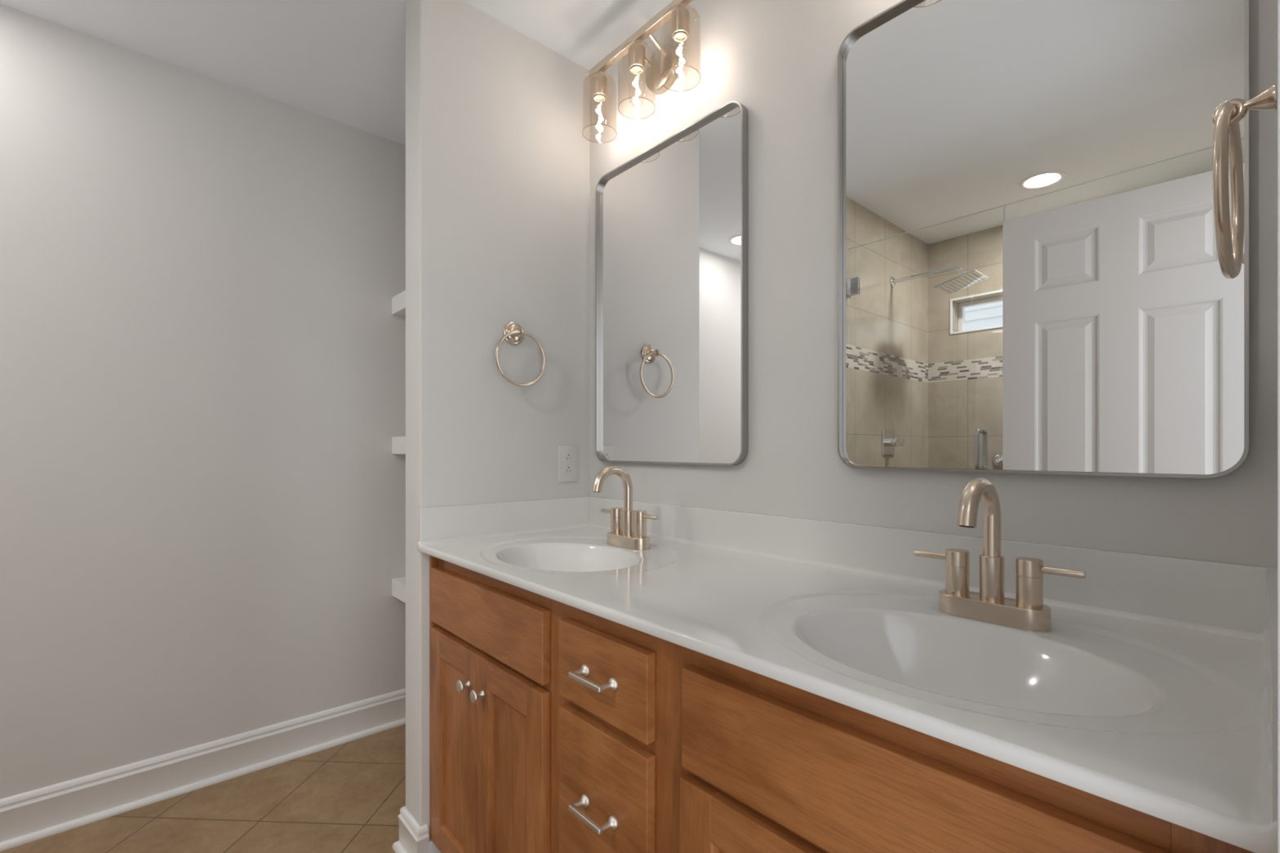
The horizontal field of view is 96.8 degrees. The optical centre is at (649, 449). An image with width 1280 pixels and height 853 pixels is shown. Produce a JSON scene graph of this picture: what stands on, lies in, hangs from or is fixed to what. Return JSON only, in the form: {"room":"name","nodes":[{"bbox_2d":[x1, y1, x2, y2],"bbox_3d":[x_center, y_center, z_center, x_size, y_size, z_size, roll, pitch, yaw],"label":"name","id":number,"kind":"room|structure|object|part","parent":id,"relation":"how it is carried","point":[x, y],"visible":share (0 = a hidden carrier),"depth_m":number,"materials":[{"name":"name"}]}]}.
{"room":"bathroom","nodes":[
{"label":"bathroom","id":0,"kind":"room"},
{"bbox_2d":[0,4,405,799],"bbox_3d":[-2.042,-0.068,1.579,3.200,2.440,0.121,0,0,-42],"label":"wall","id":1,"kind":"structure","parent":0,"point":[202,346],"depth_m":1.91,"materials":[{"name":"paint"}]},
{"bbox_2d":[0,688,405,851],"bbox_3d":[-1.992,1.082,1.524,3.200,0.139,0.026,0,0,-42],"label":"baseboard","id":2,"kind":"structure","parent":1,"relation":"attached to","point":[35,815],"depth_m":1.91,"materials":[{"name":"paint"}]},
{"bbox_2d":[0,724,405,852],"bbox_3d":[-1.133,1.202,0.575,3.440,0.100,2.830,0,0,-42],"label":"floor","id":3,"kind":"structure","parent":0,"point":[349,797],"depth_m":1.78,"materials":[{"name":"tile"}]},
{"bbox_2d":[429,555,1253,852],"bbox_3d":[0.112,0.715,1.148,0.579,0.874,1.582,0,0,-42],"label":"vanity cabinet","id":4,"kind":"object","parent":3,"relation":"on","point":[555,726],"visible":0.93,"depth_m":0.89,"materials":[{"name":"brown wood"}]},
{"bbox_3d":[-0.500,1.038,1.461,0.019,0.066,0.154,0,0,-42],"label":"door rail","id":5,"kind":"part","parent":4,"relation":"part of","materials":[{"name":"brown wood"}]},
{"bbox_3d":[-0.498,0.779,1.463,0.006,0.453,0.155,0,0,-42],"label":"door panel","id":6,"kind":"part","parent":4,"relation":"part of","materials":[{"name":"brown wood"}]},
{"bbox_3d":[-0.500,0.521,1.461,0.019,0.066,0.154,0,0,-42],"label":"door rail","id":7,"kind":"part","parent":4,"relation":"part of","materials":[{"name":"brown wood"}]},
{"bbox_3d":[-0.500,0.779,1.461,0.020,0.583,0.277,0,0,-42],"label":"cabinet door","id":8,"kind":"part","parent":4,"relation":"part of","materials":[{"name":"brown wood"}]},
{"bbox_3d":[-0.449,0.569,1.368,0.028,0.030,0.030,0,0,-42],"label":"knob","id":9,"kind":"part","parent":4,"relation":"part of","materials":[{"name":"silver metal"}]},
{"bbox_3d":[-0.398,0.569,1.313,0.028,0.030,0.030,0,0,-42],"label":"knob","id":10,"kind":"part","parent":4,"relation":"part of","materials":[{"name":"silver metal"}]},
{"bbox_3d":[-0.400,0.397,1.350,0.020,0.147,0.576,0,0,-42],"label":"false drawer","id":11,"kind":"part","parent":4,"relation":"part of","materials":[{"name":"brown wood"}]},
{"bbox_3d":[-0.375,0.477,1.351,0.019,0.040,0.515,0,0,-42],"label":"frame rail","id":12,"kind":"part","parent":4,"relation":"part of","materials":[{"name":"brown wood"}]},
{"bbox_3d":[-0.375,0.309,1.351,0.019,0.062,0.515,0,0,-42],"label":"frame rail","id":13,"kind":"part","parent":4,"relation":"part of","materials":[{"name":"brown wood"}]},
{"bbox_3d":[-0.304,0.779,1.249,0.006,0.453,0.174,0,0,-42],"label":"door panel","id":14,"kind":"part","parent":4,"relation":"part of","materials":[{"name":"brown wood"}]},
{"bbox_3d":[-0.306,0.521,1.246,0.019,0.066,0.172,0,0,-42],"label":"door rail","id":15,"kind":"part","parent":4,"relation":"part of","materials":[{"name":"brown wood"}]},
{"bbox_3d":[-0.306,0.779,1.246,0.020,0.583,0.296,0,0,-42],"label":"cabinet door","id":16,"kind":"part","parent":4,"relation":"part of","materials":[{"name":"brown wood"}]},
{"bbox_3d":[-0.101,0.631,0.979,0.035,0.022,0.102,0,0,-42],"label":"pull handle","id":17,"kind":"part","parent":4,"relation":"part of","materials":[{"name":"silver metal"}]},
{"bbox_3d":[-0.101,0.397,0.979,0.035,0.022,0.102,0,0,-42],"label":"pull handle","id":18,"kind":"part","parent":4,"relation":"part of","materials":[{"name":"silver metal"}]},
{"bbox_3d":[-0.083,0.640,0.999,0.020,0.298,0.253,0,0,-42],"label":"drawer","id":19,"kind":"part","parent":4,"relation":"part of","materials":[{"name":"brown wood"}]},
{"bbox_3d":[-0.083,0.397,0.999,0.020,0.143,0.253,0,0,-42],"label":"drawer","id":20,"kind":"part","parent":4,"relation":"part of","materials":[{"name":"brown wood"}]},
{"bbox_3d":[-0.068,0.477,1.012,0.019,0.040,0.220,0,0,-42],"label":"frame rail","id":21,"kind":"part","parent":4,"relation":"part of","materials":[{"name":"brown wood"}]},
{"bbox_3d":[-0.068,0.309,1.012,0.019,0.062,0.220,0,0,-42],"label":"frame rail","id":22,"kind":"part","parent":4,"relation":"part of","materials":[{"name":"brown wood"}]},
{"bbox_3d":[0.145,0.779,0.747,0.020,0.583,0.280,0,0,-42],"label":"cabinet door","id":23,"kind":"part","parent":4,"relation":"part of","materials":[{"name":"brown wood"}]},
{"bbox_3d":[0.253,0.477,0.657,0.019,0.040,0.518,0,0,-42],"label":"frame rail","id":24,"kind":"part","parent":4,"relation":"part of","materials":[{"name":"brown wood"}]},
{"bbox_3d":[0.145,0.521,0.747,0.019,0.066,0.158,0,0,-42],"label":"door rail","id":25,"kind":"part","parent":4,"relation":"part of","materials":[{"name":"brown wood"}]},
{"bbox_2d":[417,496,1277,852],"bbox_3d":[0.114,0.277,1.151,0.578,0.233,1.587,0,0,-42],"label":"countertop","id":26,"kind":"structure","parent":4,"relation":"on","point":[1151,689],"depth_m":0.83,"materials":[{"name":"stone"}]},
{"bbox_2d":[475,535,683,575],"bbox_3d":[-0.184,0.326,1.434,0.466,0.134,0.588,0,0,-42],"label":"sink basin","id":27,"kind":"object","parent":26,"relation":"in","point":[534,555],"depth_m":1.53,"materials":[{"name":"white ceramic"}]},
{"bbox_2d":[591,465,658,550],"bbox_3d":[-0.061,0.153,1.543,0.174,0.220,0.174,0,0,2],"label":"bathroom faucet","id":28,"kind":"object","parent":26,"relation":"on","point":[628,526],"visible":1,"depth_m":1.52,"materials":[{"name":"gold metal"}]},
{"bbox_3d":[-0.119,0.176,1.609,0.011,0.011,0.055,0,0,-42],"label":"lever","id":29,"kind":"part","parent":28,"relation":"part of","materials":[{"name":"beige metal"}]},
{"bbox_3d":[-0.099,0.108,1.507,0.131,0.130,0.024,0,0,-42],"label":"spout","id":30,"kind":"part","parent":28,"relation":"part of","materials":[{"name":"beige metal"}]},
{"bbox_3d":[-0.093,0.198,1.580,0.034,0.070,0.034,0,0,-42],"label":"handle","id":31,"kind":"part","parent":28,"relation":"part of","materials":[{"name":"beige metal"}]},
{"bbox_3d":[-0.059,0.247,1.543,0.053,0.030,0.153,0,0,-42],"label":"plate","id":32,"kind":"part","parent":28,"relation":"part of","materials":[{"name":"beige metal"}]},
{"bbox_3d":[-0.026,0.198,1.506,0.034,0.070,0.034,0,0,-42],"label":"handle","id":33,"kind":"part","parent":28,"relation":"part of","materials":[{"name":"beige metal"}]},
{"bbox_3d":[0.001,0.176,1.477,0.011,0.011,0.055,0,0,-42],"label":"lever","id":34,"kind":"part","parent":28,"relation":"part of","materials":[{"name":"beige metal"}]},
{"bbox_2d":[914,477,1085,631],"bbox_3d":[0.529,0.153,0.882,0.174,0.220,0.174,0,0,2],"label":"bathroom faucet","id":35,"kind":"object","parent":26,"relation":"on","point":[1028,611],"visible":1,"depth_m":0.86,"materials":[{"name":"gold metal"}]},
{"bbox_3d":[0.470,0.176,0.948,0.011,0.011,0.055,0,0,-42],"label":"lever","id":36,"kind":"part","parent":35,"relation":"part of","materials":[{"name":"beige metal"}]},
{"bbox_3d":[0.497,0.198,0.919,0.034,0.070,0.034,0,0,-42],"label":"handle","id":37,"kind":"part","parent":35,"relation":"part of","materials":[{"name":"beige metal"}]},
{"bbox_3d":[0.491,0.108,0.846,0.131,0.130,0.024,0,0,-42],"label":"spout","id":38,"kind":"part","parent":35,"relation":"part of","materials":[{"name":"beige metal"}]},
{"bbox_3d":[0.530,0.247,0.882,0.053,0.030,0.153,0,0,-42],"label":"plate","id":39,"kind":"part","parent":35,"relation":"part of","materials":[{"name":"beige metal"}]},
{"bbox_3d":[0.564,0.198,0.845,0.034,0.070,0.034,0,0,-42],"label":"handle","id":40,"kind":"part","parent":35,"relation":"part of","materials":[{"name":"beige metal"}]},
{"bbox_3d":[0.591,0.176,0.816,0.011,0.011,0.055,0,0,-42],"label":"lever","id":41,"kind":"part","parent":35,"relation":"part of","materials":[{"name":"beige metal"}]},
{"bbox_2d":[750,590,1269,742],"bbox_3d":[0.414,0.322,0.772,0.466,0.144,0.588,0,0,-42],"label":"sink basin","id":42,"kind":"object","parent":26,"relation":"in","point":[1077,680],"depth_m":0.75,"materials":[{"name":"white ceramic"}]},
{"bbox_3d":[0.241,0.397,0.641,0.020,0.147,0.559,0,0,-42],"label":"false drawer","id":43,"kind":"part","parent":4,"relation":"part of","materials":[{"name":"brown wood"}]},
{"bbox_3d":[0.253,0.309,0.657,0.019,0.062,0.518,0,0,-42],"label":"frame rail","id":44,"kind":"part","parent":4,"relation":"part of","materials":[{"name":"brown wood"}]},
{"bbox_2d":[0,0,673,145],"bbox_3d":[-1.170,-1.338,0.615,3.440,0.100,2.720,0,0,-42],"label":"ceiling","id":45,"kind":"structure","parent":0,"point":[343,61],"depth_m":1.77,"materials":[{"name":"paint"}]},
{"bbox_2d":[405,0,590,839],"bbox_3d":[-0.456,-0.068,1.786,0.570,2.440,0.119,0,0,-42],"label":"wall partition","id":46,"kind":"structure","parent":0,"point":[498,120],"depth_m":1.68,"materials":[{"name":"paint"}]},
{"bbox_2d":[391,289,405,316],"bbox_3d":[-0.681,-0.597,2.196,0.354,0.071,0.790,0,0,-42],"label":"closet shelf","id":47,"kind":"object","parent":46,"relation":"attached to","point":[398,301],"visible":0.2,"depth_m":2.31,"materials":[{"name":"paint"}]},
{"bbox_2d":[391,577,405,603],"bbox_3d":[-0.681,0.575,2.196,0.354,0.071,0.790,0,0,-42],"label":"closet shelf","id":48,"kind":"object","parent":46,"relation":"attached to","point":[398,584],"visible":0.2,"depth_m":2.31,"materials":[{"name":"paint"}]},
{"bbox_2d":[391,436,405,453],"bbox_3d":[-0.681,-0.016,2.196,0.354,0.071,0.790,0,0,-42],"label":"closet shelf","id":49,"kind":"object","parent":46,"relation":"attached to","point":[398,443],"visible":0.2,"depth_m":2.31,"materials":[{"name":"paint"}]},
{"bbox_2d":[391,805,428,852],"bbox_3d":[-0.599,1.091,1.657,0.236,0.121,0.172,0,0,-42],"label":"baseboard","id":50,"kind":"structure","parent":46,"relation":"attached to","point":[413,838],"depth_m":1.58,"materials":[{"name":"paint"}]},
{"bbox_2d":[428,839,440,852],"bbox_3d":[-0.574,1.114,1.591,0.096,0.076,0.012,0,0,-42],"label":"trim","id":51,"kind":"structure","parent":46,"relation":"attached to","point":[433,848],"depth_m":1.56,"materials":[{"name":"paint"}]},
{"bbox_2d":[495,321,546,386],"bbox_3d":[-0.398,-0.288,1.716,0.168,0.201,0.062,0,0,-42],"label":"towel ring","id":52,"kind":"object","parent":46,"relation":"attached to","point":[513,333],"visible":1,"depth_m":1.72,"materials":[{"name":"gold metal"}]},
{"bbox_3d":[-0.393,-0.353,1.711,0.023,0.026,0.047,0,0,-42],"label":"post","id":53,"kind":"part","parent":52,"relation":"part of","materials":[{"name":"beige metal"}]},
{"bbox_2d":[558,444,577,482],"bbox_3d":[-0.269,0.047,1.870,0.074,0.121,0.007,0,0,-42],"label":"wall outlet","id":54,"kind":"object","parent":46,"relation":"attached to","point":[567,454],"visible":1,"depth_m":1.86,"materials":[{"name":"white plastic"}]},
{"bbox_2d":[564,464,572,475],"bbox_3d":[-0.268,0.068,1.868,0.028,0.034,0.002,0,0,-42],"label":"receptacle","id":55,"kind":"object","parent":54,"relation":"attached to","point":[568,468],"depth_m":1.87,"materials":[{"name":"white plastic"}]},
{"bbox_2d":[564,452,572,462],"bbox_3d":[-0.268,0.027,1.868,0.028,0.034,0.002,0,0,-42],"label":"receptacle","id":56,"kind":"object","parent":54,"relation":"attached to","point":[568,455],"depth_m":1.87,"materials":[{"name":"white plastic"}]},
{"bbox_2d":[590,0,1277,568],"bbox_3d":[0.061,-0.068,1.729,0.120,2.440,2.720,0,0,-42],"label":"wall","id":57,"kind":"structure","parent":0,"point":[777,59],"depth_m":1.29,"materials":[{"name":"paint"}]},
{"bbox_2d":[582,0,701,143],"bbox_3d":[-0.020,-1.063,1.615,0.152,0.209,0.451,0,0,-42],"label":"vanity light","id":58,"kind":"object","parent":57,"relation":"attached to","point":[663,67],"visible":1,"depth_m":1.60,"materials":[{"name":"gold metal"}]},
{"bbox_2d":[591,71,607,102],"bbox_3d":[-0.153,-1.105,1.728,0.048,0.080,0.048,0,0,-42],"label":"socket","id":59,"kind":"object","parent":58,"relation":"attached to","point":[599,81],"depth_m":1.71,"materials":[{"name":"metal"}]},
{"bbox_3d":[-0.153,-1.017,1.728,0.045,0.110,0.045,0,0,-42],"label":"light bulb","id":60,"kind":"part","parent":58,"relation":"part of","materials":[{"name":"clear glass"}]},
{"bbox_3d":[-0.153,-1.043,1.728,0.105,0.168,0.105,0,0,-42],"label":"lamp shade","id":61,"kind":"part","parent":58,"relation":"part of","materials":[{"name":"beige glass"}]},
{"bbox_2d":[628,40,644,74],"bbox_3d":[-0.037,-1.105,1.599,0.048,0.080,0.048,0,0,-42],"label":"socket","id":62,"kind":"object","parent":58,"relation":"attached to","point":[636,50],"depth_m":1.58,"materials":[{"name":"metal"}]},
{"bbox_3d":[-0.037,-1.043,1.599,0.105,0.168,0.105,0,0,-42],"label":"lamp shade","id":63,"kind":"part","parent":58,"relation":"part of","materials":[{"name":"clear glass"}]},
{"bbox_3d":[-0.021,-1.136,1.644,0.072,0.039,0.010,0,0,-42],"label":"arm","id":64,"kind":"part","parent":58,"relation":"part of","materials":[{"name":"beige"}]},
{"bbox_3d":[0.022,-1.136,1.596,0.072,0.039,0.010,0,0,-42],"label":"arm","id":65,"kind":"part","parent":58,"relation":"part of","materials":[{"name":"beige"}]},
{"bbox_3d":[0.033,-1.103,1.649,0.028,0.124,0.124,0,0,-42],"label":"plate","id":66,"kind":"part","parent":58,"relation":"part of","materials":[{"name":"beige"}]},
{"bbox_2d":[671,4,689,42],"bbox_3d":[0.079,-1.105,1.471,0.048,0.080,0.048,0,0,-42],"label":"socket","id":67,"kind":"object","parent":58,"relation":"attached to","point":[680,15],"depth_m":1.45,"materials":[{"name":"metal"}]},
{"bbox_3d":[0.079,-1.043,1.471,0.105,0.168,0.105,0,0,-42],"label":"lamp shade","id":68,"kind":"part","parent":58,"relation":"part of","materials":[{"name":"clear glass"}]},
{"bbox_2d":[595,100,748,465],"bbox_3d":[0.034,-0.422,1.650,0.024,0.926,0.610,0,0,-42],"label":"wall mirror","id":69,"kind":"object","parent":57,"relation":"attached to","point":[672,220],"visible":1,"depth_m":1.61,"materials":[{"name":"silver metal"}]},
{"bbox_2d":[587,496,1277,633],"bbox_3d":[0.324,0.211,1.341,0.010,0.100,1.586,0,0,-42],"label":"backsplash","id":70,"kind":"structure","parent":57,"relation":"attached to","point":[1230,596],"depth_m":0.99,"materials":[{"name":"stone"}]},
{"bbox_2d":[837,0,1249,478],"bbox_3d":[0.617,-0.422,1.006,0.024,0.926,0.610,0,0,-42],"label":"wall mirror","id":71,"kind":"object","parent":57,"relation":"attached to","point":[1030,277],"visible":1,"depth_m":0.96,"materials":[{"name":"silver metal"}]},
{"bbox_3d":[-0.114,-0.068,-0.194,2.719,2.440,0.102,0,0,-42],"label":"wall","id":72,"kind":"structure","parent":0,"visible":0},
{"bbox_2d":[1211,83,1277,279],"bbox_3d":[0.594,-0.273,0.557,0.168,0.201,0.062,0,0,-42],"label":"towel ring","id":73,"kind":"object","parent":72,"relation":"attached to","point":[1227,142],"visible":0.95,"depth_m":0.55,"materials":[{"name":"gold metal"}]},
{"bbox_3d":[0.589,-0.338,0.562,0.023,0.026,0.047,0,0,-42],"label":"post","id":74,"kind":"part","parent":73,"relation":"part of","materials":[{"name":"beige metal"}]},
{"bbox_2d":[1277,0,1279,852],"bbox_3d":[0.146,0.098,0.045,0.847,2.108,0.129,0,0,-42],"label":"trim","id":75,"kind":"structure","parent":72,"relation":"attached to","point":[1278,1],"depth_m":0.34,"materials":[{"name":"paint"}]}
]}

